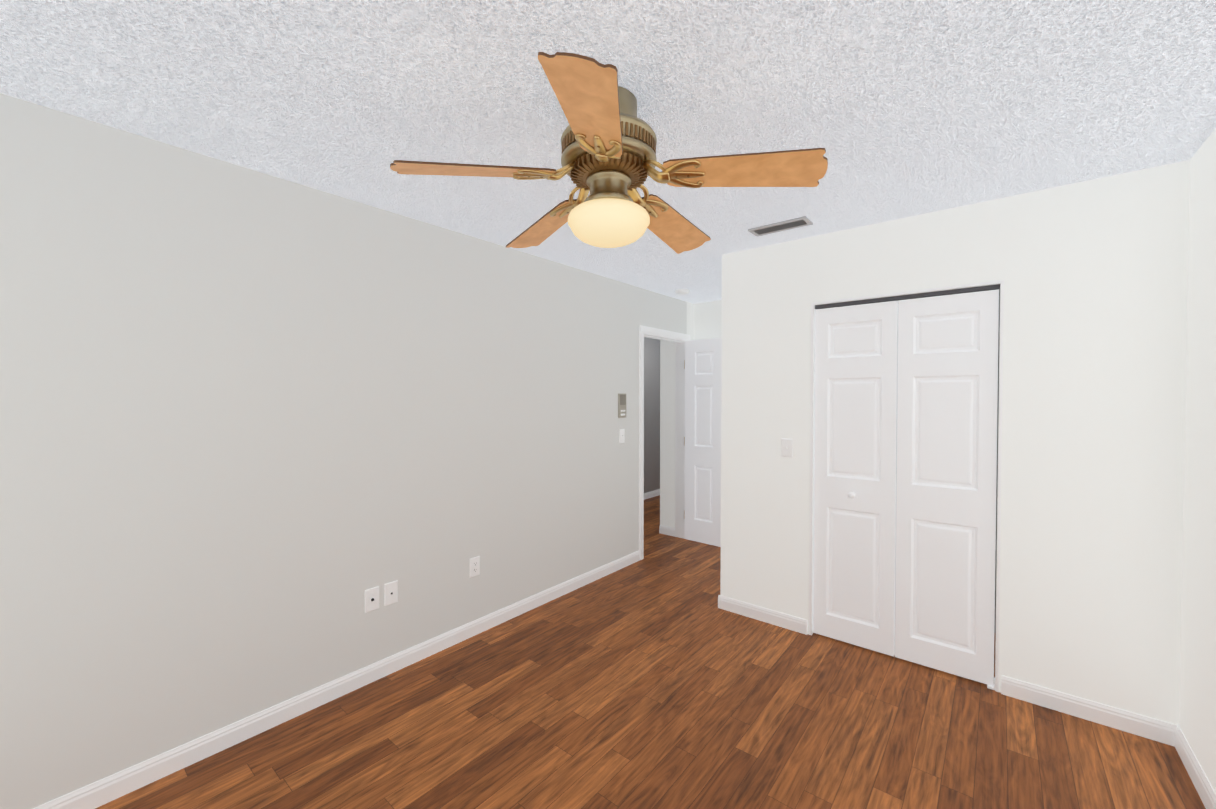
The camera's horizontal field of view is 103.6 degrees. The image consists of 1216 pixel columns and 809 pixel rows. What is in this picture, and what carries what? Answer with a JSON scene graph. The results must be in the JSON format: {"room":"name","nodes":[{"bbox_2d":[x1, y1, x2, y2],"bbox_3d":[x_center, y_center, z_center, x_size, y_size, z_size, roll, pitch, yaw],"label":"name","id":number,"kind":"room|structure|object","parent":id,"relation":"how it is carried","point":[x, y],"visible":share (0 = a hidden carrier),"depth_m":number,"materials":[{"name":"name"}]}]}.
{"room":"empty bedroom","nodes":[
{"label":"empty bedroom","id":0,"kind":"room"},
{"bbox_2d":[0,93,691,808],"bbox_3d":[0.025,0.179,4.071,0.130,2.440,7.590,1,1,39],"label":"wall","id":1,"kind":"structure","parent":0,"point":[260,433],"depth_m":2.07,"materials":[{"name":"white paint"}]},
{"bbox_2d":[33,550,639,808],"bbox_3d":[-0.983,1.377,2.745,0.013,0.088,3.992,1,1,39],"label":"baseboard","id":2,"kind":"structure","parent":1,"relation":"attached to","point":[123,783],"depth_m":2.17,"materials":[{"name":"white wood"}]},
{"bbox_2d":[365,586,378,612],"bbox_3d":[-1.209,1.003,2.459,0.017,0.116,0.072,1,1,39],"label":"cable jack","id":3,"kind":"object","parent":1,"relation":"attached to","point":[371,599],"visible":1,"depth_m":2.46,"materials":[{"name":"white plastic"}]},
{"bbox_2d":[384,580,397,605],"bbox_3d":[-1.149,1.001,2.539,0.008,0.116,0.072,1,1,39],"label":"phone jack","id":4,"kind":"object","parent":1,"relation":"attached to","point":[390,592],"visible":1,"depth_m":2.54,"materials":[{"name":"white plastic"}]},
{"bbox_2d":[470,556,479,577],"bbox_3d":[-0.818,0.998,2.944,0.008,0.116,0.072,1,1,39],"label":"duplex electrical outlet","id":5,"kind":"object","parent":1,"relation":"attached to","point":[474,566],"visible":1,"depth_m":2.94,"materials":[{"name":"white plastic"}]},
{"bbox_2d":[618,394,625,417],"bbox_3d":[0.123,0.009,4.074,0.016,0.205,0.105,1,1,39],"label":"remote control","id":6,"kind":"object","parent":1,"relation":"attached to","point":[621,405],"visible":1,"depth_m":4.06,"materials":[{"name":"beige plastic"}]},
{"bbox_2d":[619,429,624,442],"bbox_3d":[0.126,0.269,4.076,0.022,0.116,0.072,1,1,39],"label":"light switch","id":7,"kind":"object","parent":1,"relation":"attached to","point":[621,435],"visible":1,"depth_m":4.07,"materials":[{"name":"white plastic"}]},
{"bbox_2d":[639,325,689,559],"bbox_3d":[0.513,0.338,4.663,0.152,2.103,0.896,1,1,39],"label":"door frame","id":8,"kind":"structure","parent":1,"relation":"attached to","point":[679,339],"depth_m":4.92,"materials":[{"name":"white wood"}]},
{"bbox_2d":[684,338,720,546],"bbox_3d":[1.074,0.368,4.650,0.750,2.019,0.150,1,1,41],"label":"entry door","id":9,"kind":"structure","parent":1,"relation":"in","point":[702,445],"depth_m":4.75,"materials":[{"name":"white painted wood"}]},
{"bbox_2d":[0,0,1215,303],"bbox_3d":[0.727,-1.080,3.411,5.007,0.100,7.850,1,1,39],"label":"ceiling","id":10,"kind":"structure","parent":0,"point":[900,108],"depth_m":1.53,"materials":[{"name":"white paint"}]},
{"bbox_2d":[390,52,827,253],"bbox_3d":[0.021,-0.766,1.622,1.278,0.468,1.249,1,1,39],"label":"ceiling fan","id":11,"kind":"object","parent":10,"relation":"hanging from","point":[609,162],"visible":1,"depth_m":1.48,"materials":[{"name":"brown wood"}]},
{"bbox_2d":[675,289,689,294],"bbox_3d":[0.680,-1.028,4.387,0.132,0.036,0.132,1,1,39],"label":"smoke detector","id":12,"kind":"object","parent":10,"relation":"attached to","point":[681,291],"visible":1,"depth_m":4.34,"materials":[{"name":"white plastic"}]},
{"bbox_2d":[748,216,812,236],"bbox_3d":[0.981,-1.013,2.733,0.325,0.013,0.135,1,1,39],"label":"ceiling vent","id":13,"kind":"object","parent":10,"relation":"in","point":[794,223],"visible":0.96,"depth_m":2.72,"materials":[{"name":"silver metal"}]},
{"bbox_2d":[95,495,1205,808],"bbox_3d":[0.727,1.460,3.453,5.007,0.100,7.850,1,1,39],"label":"floor","id":14,"kind":"structure","parent":0,"point":[655,677],"depth_m":2.08,"materials":[{"name":"laminate"}]},
{"bbox_2d":[644,489,659,499],"bbox_3d":[-0.149,1.324,6.008,0.013,0.088,4.600,1,1,39],"label":"baseboard","id":15,"kind":"structure","parent":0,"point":[654,493],"depth_m":6.97,"materials":[{"name":"white wood"}]},
{"bbox_2d":[692,301,715,339],"bbox_3d":[2.127,0.179,4.090,3.060,2.440,0.140,1,1,39],"label":"wall","id":16,"kind":"structure","parent":0,"point":[703,313],"depth_m":4.94,"materials":[{"name":"white paint"}]},
{"bbox_2d":[716,161,1183,723],"bbox_3d":[1.622,0.202,2.695,2.075,2.440,0.120,1,1,39],"label":"wall","id":17,"kind":"structure","parent":0,"point":[1089,270],"depth_m":2.25,"materials":[{"name":"white paint"}]},
{"bbox_2d":[718,595,720,608],"bbox_3d":[1.217,1.359,3.869,0.013,0.088,1.423,1,1,39],"label":"baseboard","id":18,"kind":"structure","parent":17,"relation":"attached to","point":[719,596],"depth_m":3.32,"materials":[{"name":"white wood"}]},
{"bbox_2d":[721,596,807,634],"bbox_3d":[1.003,1.371,3.133,0.578,0.088,0.013,1,1,39],"label":"baseboard","id":19,"kind":"structure","parent":17,"relation":"attached to","point":[783,620],"depth_m":3.11,"materials":[{"name":"white wood"}]},
{"bbox_2d":[781,438,792,457],"bbox_3d":[1.123,0.274,3.012,0.072,0.116,0.022,1,1,39],"label":"light switch","id":20,"kind":"object","parent":17,"relation":"attached to","point":[786,447],"visible":1,"depth_m":3.01,"materials":[{"name":"white plastic"}]},
{"bbox_2d":[813,301,897,656],"bbox_3d":[1.428,0.416,2.793,0.430,1.985,0.072,1,1,39],"label":"bifold closet door","id":21,"kind":"structure","parent":17,"relation":"in","point":[856,363],"depth_m":2.79,"materials":[{"name":"white wood"}]},
{"bbox_2d":[809,280,1003,691],"bbox_3d":[1.626,0.404,2.692,0.904,2.037,0.123,1,1,39],"label":"trim","id":22,"kind":"structure","parent":17,"relation":"attached to","point":[974,287],"depth_m":2.57,"materials":[{"name":"white wood"}]},
{"bbox_2d":[895,289,998,685],"bbox_3d":[1.778,0.420,2.534,0.430,1.985,0.030,1,1,39],"label":"bifold closet door","id":23,"kind":"structure","parent":17,"relation":"in","point":[947,389],"depth_m":2.52,"materials":[{"name":"white wood"}]},
{"bbox_2d":[1001,675,1168,744],"bbox_3d":[2.151,1.386,2.195,0.538,0.088,0.013,1,1,39],"label":"baseboard","id":24,"kind":"structure","parent":17,"relation":"attached to","point":[1123,720],"depth_m":2.17,"materials":[{"name":"white wood"}]},
{"bbox_2d":[1172,128,1215,792],"bbox_3d":[1.758,0.228,1.118,0.120,2.440,5.210,1,1,39],"label":"wall","id":25,"kind":"structure","parent":0,"point":[1194,675],"depth_m":1.85,"materials":[{"name":"white paint"}]},
{"bbox_2d":[1169,723,1215,808],"bbox_3d":[1.261,1.412,0.633,0.013,0.088,3.560,1,1,39],"label":"baseboard","id":26,"kind":"structure","parent":25,"relation":"attached to","point":[1177,739],"depth_m":1.82,"materials":[{"name":"white"}]}
]}

